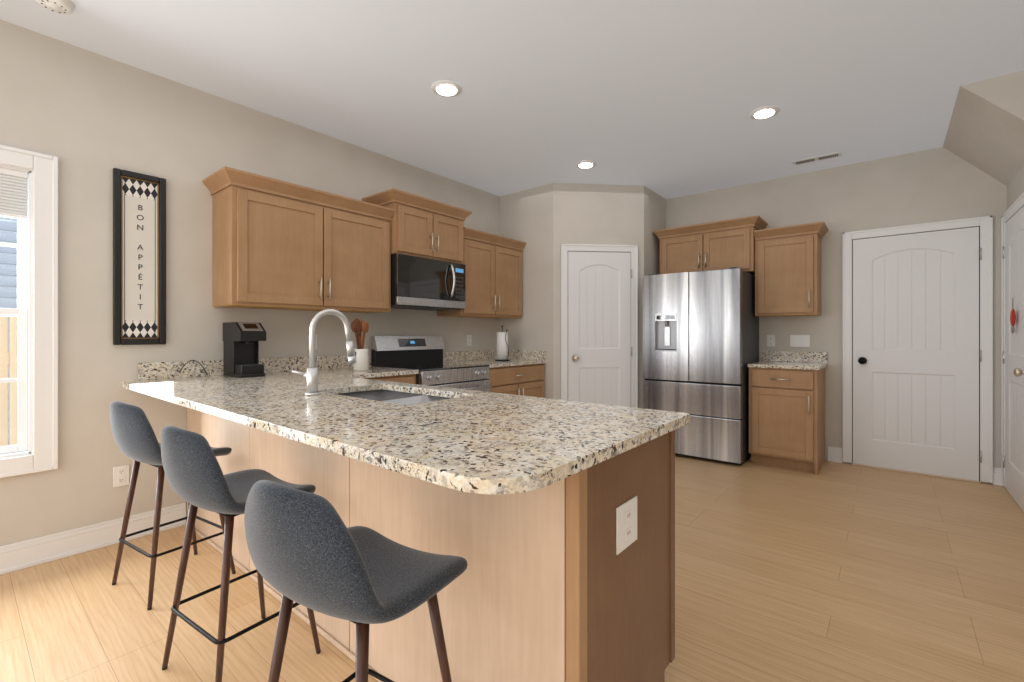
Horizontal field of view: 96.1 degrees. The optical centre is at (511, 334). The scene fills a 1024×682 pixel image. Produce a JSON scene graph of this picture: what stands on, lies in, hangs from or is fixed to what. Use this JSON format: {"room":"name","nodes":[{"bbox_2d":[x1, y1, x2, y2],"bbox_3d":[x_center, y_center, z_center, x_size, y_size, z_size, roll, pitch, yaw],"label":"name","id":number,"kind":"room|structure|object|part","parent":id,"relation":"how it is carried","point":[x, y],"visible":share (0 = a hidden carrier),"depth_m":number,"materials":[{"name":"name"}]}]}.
{"room":"kitchen","nodes":[
{"label":"kitchen","id":0,"kind":"room"},
{"bbox_2d":[0,19,499,545],"bbox_3d":[-2.294,-0.190,2.674,0.140,2.740,9.500,0,0,39],"label":"wall","id":1,"kind":"structure","parent":0,"point":[90,119],"depth_m":2.68,"materials":[{"name":"paint"}]},
{"bbox_2d":[0,145,57,477],"bbox_3d":[-2.782,-0.115,2.058,0.168,1.638,1.058,0,0,39],"label":"window","id":2,"kind":"structure","parent":1,"relation":"in","point":[29,191],"depth_m":2.37,"materials":[{"name":"white plastic"}]},
{"bbox_2d":[0,502,185,574],"bbox_3d":[-3.592,1.113,0.962,0.024,0.135,4.926,0,0,39],"label":"baseboard","id":3,"kind":"structure","parent":1,"relation":"attached to","point":[20,555],"depth_m":2.49,"materials":[{"name":"white wood"}]},
{"bbox_2d":[113,465,128,487],"bbox_3d":[-2.233,0.807,2.628,0.009,0.116,0.072,0,0,39],"label":"electrical outlet","id":4,"kind":"object","parent":1,"relation":"attached to","point":[120,475],"visible":1,"depth_m":2.62,"materials":[{"name":"white plastic"}]},
{"bbox_2d":[113,168,165,344],"bbox_3d":[-2.173,-0.442,2.689,0.024,1.000,0.245,0,0,39],"label":"framed picture","id":5,"kind":"object","parent":1,"relation":"attached to","point":[139,258],"visible":1,"depth_m":2.69,"materials":[{"name":"black"}]},
{"bbox_2d":[210,168,393,312],"bbox_3d":[-1.448,-0.588,3.319,0.343,0.805,1.148,0,0,39],"label":"upper cabinet","id":6,"kind":"object","parent":1,"relation":"attached to","point":[279,244],"depth_m":3.07,"materials":[{"name":"brown wood"}]},
{"bbox_2d":[308,334,316,349],"bbox_3d":[-1.515,0.055,3.502,0.009,0.116,0.072,0,0,39],"label":"electrical outlet","id":7,"kind":"object","parent":1,"relation":"attached to","point":[308,341],"visible":0.23,"depth_m":3.50,"materials":[{"name":"white plastic"}]},
{"bbox_2d":[139,350,496,380],"bbox_3d":[-1.154,0.215,3.930,0.020,0.100,3.229,0,0,39],"label":"backsplash","id":8,"kind":"structure","parent":1,"relation":"attached to","point":[271,365],"depth_m":2.99,"materials":[{"name":"beige stone"}]},
{"bbox_2d":[366,190,465,264],"bbox_3d":[-0.822,-0.893,4.046,0.389,0.485,0.766,0,0,39],"label":"upper cabinet","id":9,"kind":"object","parent":1,"relation":"attached to","point":[423,227],"depth_m":3.87,"materials":[{"name":"brown wood"}]},
{"bbox_2d":[391,254,465,310],"bbox_3d":[-0.792,-0.436,4.022,0.458,0.410,0.758,0,0,39],"label":"microwave","id":10,"kind":"object","parent":9,"relation":"attached to","point":[419,283],"visible":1,"depth_m":3.87,"materials":[{"name":"black plastic"}]},
{"bbox_2d":[467,335,471,345],"bbox_3d":[-0.445,0.060,4.805,0.009,0.116,0.072,0,0,39],"label":"electrical outlet","id":11,"kind":"object","parent":1,"relation":"attached to","point":[469,340],"visible":1,"depth_m":4.80,"materials":[{"name":"white plastic"}]},
{"bbox_2d":[437,227,525,317],"bbox_3d":[-0.301,-0.588,4.716,0.343,0.805,0.928,0,0,39],"label":"upper cabinet","id":12,"kind":"object","parent":1,"relation":"attached to","point":[493,262],"depth_m":4.57,"materials":[{"name":"brown wood"}]},
{"bbox_2d":[0,454,1023,681],"bbox_3d":[-0.654,1.210,1.327,4.385,0.060,9.500,0,0,39],"label":"floor","id":13,"kind":"structure","parent":0,"point":[837,572],"depth_m":2.07,"materials":[{"name":"brown wood"}]},
{"bbox_2d":[110,401,235,609],"bbox_3d":[-1.643,0.737,2.198,0.430,0.888,0.426,0,0,31],"label":"stool","id":14,"kind":"object","parent":13,"relation":"on","point":[135,438],"visible":0.81,"depth_m":2.02,"materials":[{"name":"grey fabric"}]},
{"bbox_3d":[-1.645,0.455,2.196,0.447,0.328,0.430,0,0,31],"label":"seat","id":15,"kind":"part","parent":14,"relation":"part of","materials":[{"name":"grey fabric"}]},
{"bbox_2d":[186,409,246,572],"bbox_3d":[-1.473,0.737,2.802,0.956,0.885,0.600,0,0,39],"label":"base cabinet","id":16,"kind":"object","parent":13,"relation":"on","point":[218,434],"depth_m":2.47,"materials":[{"name":"brown wood"}]},
{"bbox_2d":[161,426,320,681],"bbox_3d":[-0.989,0.737,1.641,0.430,0.888,0.426,0,0,33],"label":"stool","id":17,"kind":"object","parent":13,"relation":"on","point":[196,477],"visible":0.88,"depth_m":1.47,"materials":[{"name":"grey fabric"}]},
{"bbox_3d":[-0.991,0.455,1.639,0.447,0.328,0.430,0,0,33],"label":"seat","id":18,"kind":"part","parent":17,"relation":"part of","materials":[{"name":"grey fabric"}]},
{"bbox_2d":[247,429,370,596],"bbox_3d":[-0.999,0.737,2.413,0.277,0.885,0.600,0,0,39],"label":"panel","id":19,"kind":"object","parent":13,"relation":"on","point":[346,484],"depth_m":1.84,"materials":[{"name":"brown wood"}]},
{"bbox_2d":[244,480,467,681],"bbox_3d":[-0.376,0.737,1.079,0.430,0.888,0.426,0,0,31],"label":"stool","id":20,"kind":"object","parent":13,"relation":"on","point":[312,551],"visible":1,"depth_m":0.91,"materials":[{"name":"grey fabric"}]},
{"bbox_2d":[371,336,491,391],"bbox_3d":[-0.666,0.595,3.944,0.724,1.170,0.758,0,0,39],"label":"range","id":21,"kind":"object","parent":13,"relation":"on","point":[423,355],"visible":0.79,"depth_m":3.93,"materials":[{"name":"grey metal"}]},
{"bbox_2d":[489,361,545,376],"bbox_3d":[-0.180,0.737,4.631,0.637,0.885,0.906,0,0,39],"label":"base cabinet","id":22,"kind":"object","parent":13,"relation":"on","point":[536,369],"depth_m":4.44,"materials":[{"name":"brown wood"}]},
{"bbox_2d":[443,357,530,364],"bbox_3d":[-0.178,0.280,4.629,0.642,0.030,0.909,0,0,39],"label":"countertop","id":23,"kind":"structure","parent":22,"relation":"on","point":[490,360],"depth_m":4.53,"materials":[{"name":"beige stone"}]},
{"bbox_2d":[495,326,509,360],"bbox_3d":[-0.100,0.085,4.715,0.156,0.359,0.156,0,0,39],"label":"paper towel holder","id":24,"kind":"object","parent":23,"relation":"on","point":[502,347],"visible":1,"depth_m":4.66,"materials":[{"name":"white paper"}]},
{"bbox_2d":[371,433,674,681],"bbox_3d":[0.042,0.737,1.570,0.821,0.885,0.619,0,0,39],"label":"base cabinet","id":25,"kind":"object","parent":13,"relation":"on","point":[551,521],"depth_m":1.26,"materials":[{"name":"brown wood"}]},
{"bbox_2d":[123,365,689,508],"bbox_3d":[-0.608,0.280,2.341,2.882,0.030,1.636,0,0,39],"label":"countertop","id":26,"kind":"structure","parent":25,"relation":"on","point":[506,444],"depth_m":1.39,"materials":[{"name":"beige stone"}]},
{"bbox_2d":[176,360,207,375],"bbox_3d":[-1.993,0.208,2.867,0.025,0.104,0.166,0,0,39],"label":"cord","id":27,"kind":"object","parent":26,"relation":"on","point":[189,361],"visible":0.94,"depth_m":2.86,"materials":[{"name":"black plastic"}]},
{"bbox_2d":[223,322,265,377],"bbox_3d":[-1.716,0.092,2.950,0.253,0.346,0.154,0,0,36],"label":"coffee maker","id":28,"kind":"object","parent":26,"relation":"on","point":[241,340],"visible":1,"depth_m":2.91,"materials":[{"name":"black plastic"}]},
{"bbox_2d":[291,309,355,396],"bbox_3d":[-0.849,0.074,2.101,0.120,0.381,0.266,0,0,39],"label":"faucet","id":29,"kind":"object","parent":26,"relation":"on","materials":[{"name":"silver metal"}]},
{"bbox_2d":[351,318,368,370],"bbox_3d":[-1.121,0.070,3.424,0.108,0.389,0.133,0,0,39],"label":"utensil crock","id":30,"kind":"object","parent":26,"relation":"on","point":[358,326],"visible":1,"depth_m":3.39,"materials":[{"name":"white ceramic"}]},
{"bbox_2d":[327,385,458,404],"bbox_3d":[-0.555,0.394,2.113,0.780,0.223,0.450,0,0,39],"label":"sink","id":31,"kind":"object","parent":26,"relation":"in","point":[376,392],"depth_m":2.34,"materials":[{"name":"silver metal"}]},
{"bbox_2d":[643,267,758,464],"bbox_3d":[1.919,0.286,4.660,0.910,1.787,0.781,0,0,39],"label":"refrigerator","id":32,"kind":"object","parent":13,"relation":"on","point":[700,341],"visible":0.85,"depth_m":4.30,"materials":[{"name":"grey metal"}]},
{"bbox_2d":[748,351,827,474],"bbox_3d":[2.543,0.672,4.239,0.550,1.015,0.654,0,0,39],"label":"base cabinet","id":33,"kind":"object","parent":13,"relation":"on","point":[786,409],"visible":1,"depth_m":4.04,"materials":[{"name":"brown wood"}]},
{"bbox_2d":[748,351,827,370],"bbox_3d":[2.552,0.230,4.249,0.550,0.130,0.627,0,0,39],"label":"countertop","id":34,"kind":"structure","parent":33,"relation":"on","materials":[{"name":"stone"}]},
{"bbox_2d":[0,0,1023,198],"bbox_3d":[-0.654,-1.590,1.327,4.385,0.060,9.500,0,0,39],"label":"ceiling","id":35,"kind":"structure","parent":0,"point":[664,98],"depth_m":2.73,"materials":[{"name":"white paint"}]},
{"bbox_2d":[35,0,74,14],"bbox_3d":[-2.128,-1.540,2.136,0.144,0.040,0.144,0,0,39],"label":"smoke detector","id":36,"kind":"object","parent":35,"relation":"attached to","point":[66,7],"visible":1,"depth_m":2.14,"materials":[{"name":"white plastic"}]},
{"bbox_2d":[431,80,461,96],"bbox_3d":[-0.414,-1.553,2.915,0.192,0.012,0.192,0,0,39],"label":"recessed light","id":37,"kind":"object","parent":35,"relation":"in","point":[444,88],"visible":1,"depth_m":2.90,"materials":[{"name":"white"}]},
{"bbox_2d":[575,160,595,168],"bbox_3d":[0.674,-1.553,4.208,0.192,0.012,0.192,0,0,39],"label":"recessed light","id":38,"kind":"object","parent":35,"relation":"in","point":[584,164],"visible":1,"depth_m":4.18,"materials":[{"name":"white"}]},
{"bbox_2d":[749,106,779,119],"bbox_3d":[1.772,-1.553,3.229,0.192,0.012,0.192,0,0,39],"label":"recessed light","id":39,"kind":"object","parent":35,"relation":"in","point":[765,112],"visible":1,"depth_m":3.21,"materials":[{"name":"white"}]},
{"bbox_2d":[792,152,841,165],"bbox_3d":[2.692,-1.554,4.065,0.360,0.008,0.110,0,0,39],"label":"ceiling vent","id":40,"kind":"object","parent":35,"relation":"in","point":[818,158],"visible":1,"depth_m":4.05,"materials":[{"name":"white metal"}]},
{"bbox_2d":[500,183,665,407],"bbox_3d":[0.818,-0.190,5.242,1.410,2.740,1.300,0,0,39],"label":"wall","id":41,"kind":"structure","parent":0,"point":[544,222],"depth_m":4.80,"materials":[{"name":"paint"}]},
{"bbox_2d":[508,350,545,360],"bbox_3d":[0.112,0.215,4.966,0.622,0.100,0.020,0,0,39],"label":"backsplash","id":42,"kind":"structure","parent":41,"relation":"attached to","point":[524,355],"depth_m":4.89,"materials":[{"name":"beige stone"}]},
{"bbox_2d":[561,244,637,407],"bbox_3d":[0.905,0.123,4.754,0.812,2.106,0.030,0,0,-6],"label":"door frame","id":43,"kind":"structure","parent":41,"relation":"attached to","point":[631,249],"depth_m":4.75,"materials":[{"name":"white wood"}]},
{"bbox_2d":[568,252,631,406],"bbox_3d":[0.916,0.161,4.725,0.676,2.030,0.089,0,0,-6],"label":"pantry door","id":44,"kind":"structure","parent":41,"relation":"in","point":[599,330],"depth_m":4.76,"materials":[{"name":"white wood"}]},
{"bbox_2d":[666,147,1006,483],"bbox_3d":[2.371,-0.190,4.899,4.245,2.740,0.140,0,0,39],"label":"wall","id":45,"kind":"structure","parent":0,"point":[933,185],"depth_m":4.26,"materials":[{"name":"paint"}]},
{"bbox_2d":[653,215,827,316],"bbox_3d":[2.242,-0.650,4.636,1.530,0.939,0.425,0,0,39],"label":"upper cabinets","id":46,"kind":"object","parent":45,"relation":"attached to","point":[785,269],"visible":0.9,"depth_m":4.36,"materials":[{"name":"brown wood"}]},
{"bbox_2d":[767,335,774,346],"bbox_3d":[2.597,0.060,4.614,0.072,0.116,0.009,0,0,39],"label":"electrical outlet","id":47,"kind":"object","parent":45,"relation":"attached to","point":[770,340],"visible":1,"depth_m":4.61,"materials":[{"name":"white plastic"}]},
{"bbox_2d":[790,335,809,346],"bbox_3d":[2.787,0.060,4.454,0.165,0.116,0.015,0,0,39],"label":"light switch","id":48,"kind":"object","parent":45,"relation":"attached to","point":[799,340],"visible":1,"depth_m":4.45,"materials":[{"name":"white plastic"}]},
{"bbox_2d":[828,446,842,462],"bbox_3d":[3.000,1.113,4.273,0.113,0.135,0.024,0,0,39],"label":"baseboard","id":49,"kind":"structure","parent":45,"relation":"attached to","point":[834,454],"depth_m":4.27,"materials":[{"name":"white wood"}]},
{"bbox_2d":[853,227,981,480],"bbox_3d":[3.402,0.153,3.901,0.826,2.030,0.089,0,0,39],"label":"back door","id":50,"kind":"structure","parent":45,"relation":"in","point":[915,352],"depth_m":3.90,"materials":[{"name":"white wood"}]},
{"bbox_2d":[842,215,992,483],"bbox_3d":[3.409,0.121,3.921,0.962,2.118,0.048,0,0,39],"label":"door frame","id":51,"kind":"structure","parent":45,"relation":"attached to","point":[984,224],"depth_m":3.71,"materials":[{"name":"white wood"}]},
{"bbox_2d":[993,467,1001,485],"bbox_3d":[3.809,1.113,3.608,0.052,0.135,0.024,0,0,39],"label":"baseboard","id":52,"kind":"structure","parent":45,"relation":"attached to","point":[996,476],"depth_m":3.61,"materials":[{"name":"white wood"}]},
{"bbox_2d":[943,70,1023,185],"bbox_3d":[3.333,-1.360,3.235,0.365,0.400,1.210,0,0,39],"label":"soffit","id":53,"kind":"structure","parent":0,"point":[985,132],"depth_m":3.05,"materials":[{"name":"paint"}]},
{"bbox_2d":[1007,165,1023,208],"bbox_3d":[0.942,-0.190,-0.075,0.140,2.740,9.360,0,0,39],"label":"wall","id":54,"kind":"structure","parent":0,"point":[1015,188],"depth_m":3.34,"materials":[{"name":"paint"}]},
{"bbox_2d":[1001,192,1023,486],"bbox_3d":[3.518,0.123,3.199,0.030,2.106,1.012,0,0,39],"label":"door frame","id":55,"kind":"structure","parent":54,"relation":"attached to","point":[1014,208],"depth_m":3.56,"materials":[{"name":"white wood"}]},
{"bbox_2d":[1003,206,1023,511],"bbox_3d":[3.500,0.161,3.224,0.089,2.030,0.876,0,0,39],"label":"door","id":56,"kind":"structure","parent":54,"relation":"in","point":[1013,357],"depth_m":3.28,"materials":[{"name":"white wood"}]},
{"bbox_2d":[1010,309,1015,333],"bbox_3d":[3.534,-0.134,3.245,0.024,0.253,0.097,0,0,39],"label":"hanger","id":57,"kind":"object","parent":56,"relation":"hanging from","point":[1012,317],"visible":1,"depth_m":3.23,"materials":[{"name":"red"}]},
{"label":"outside","id":58,"kind":"structure","parent":0,"visible":0},
{"bbox_2d":[0,216,16,445],"bbox_3d":[-5.196,-0.845,4.268,0.072,6.050,14.000,0,0,39],"label":"siding","id":59,"kind":"object","parent":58,"point":[11,237],"depth_m":4.52,"materials":[{"name":"grey"}]},
{"bbox_2d":[0,316,17,446],"bbox_3d":[-4.067,0.995,3.430,0.060,2.370,14.137,0,0,39],"label":"fence","id":60,"kind":"object","parent":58,"point":[5,354],"depth_m":3.60,"materials":[{"name":"beige wood"}]}
]}

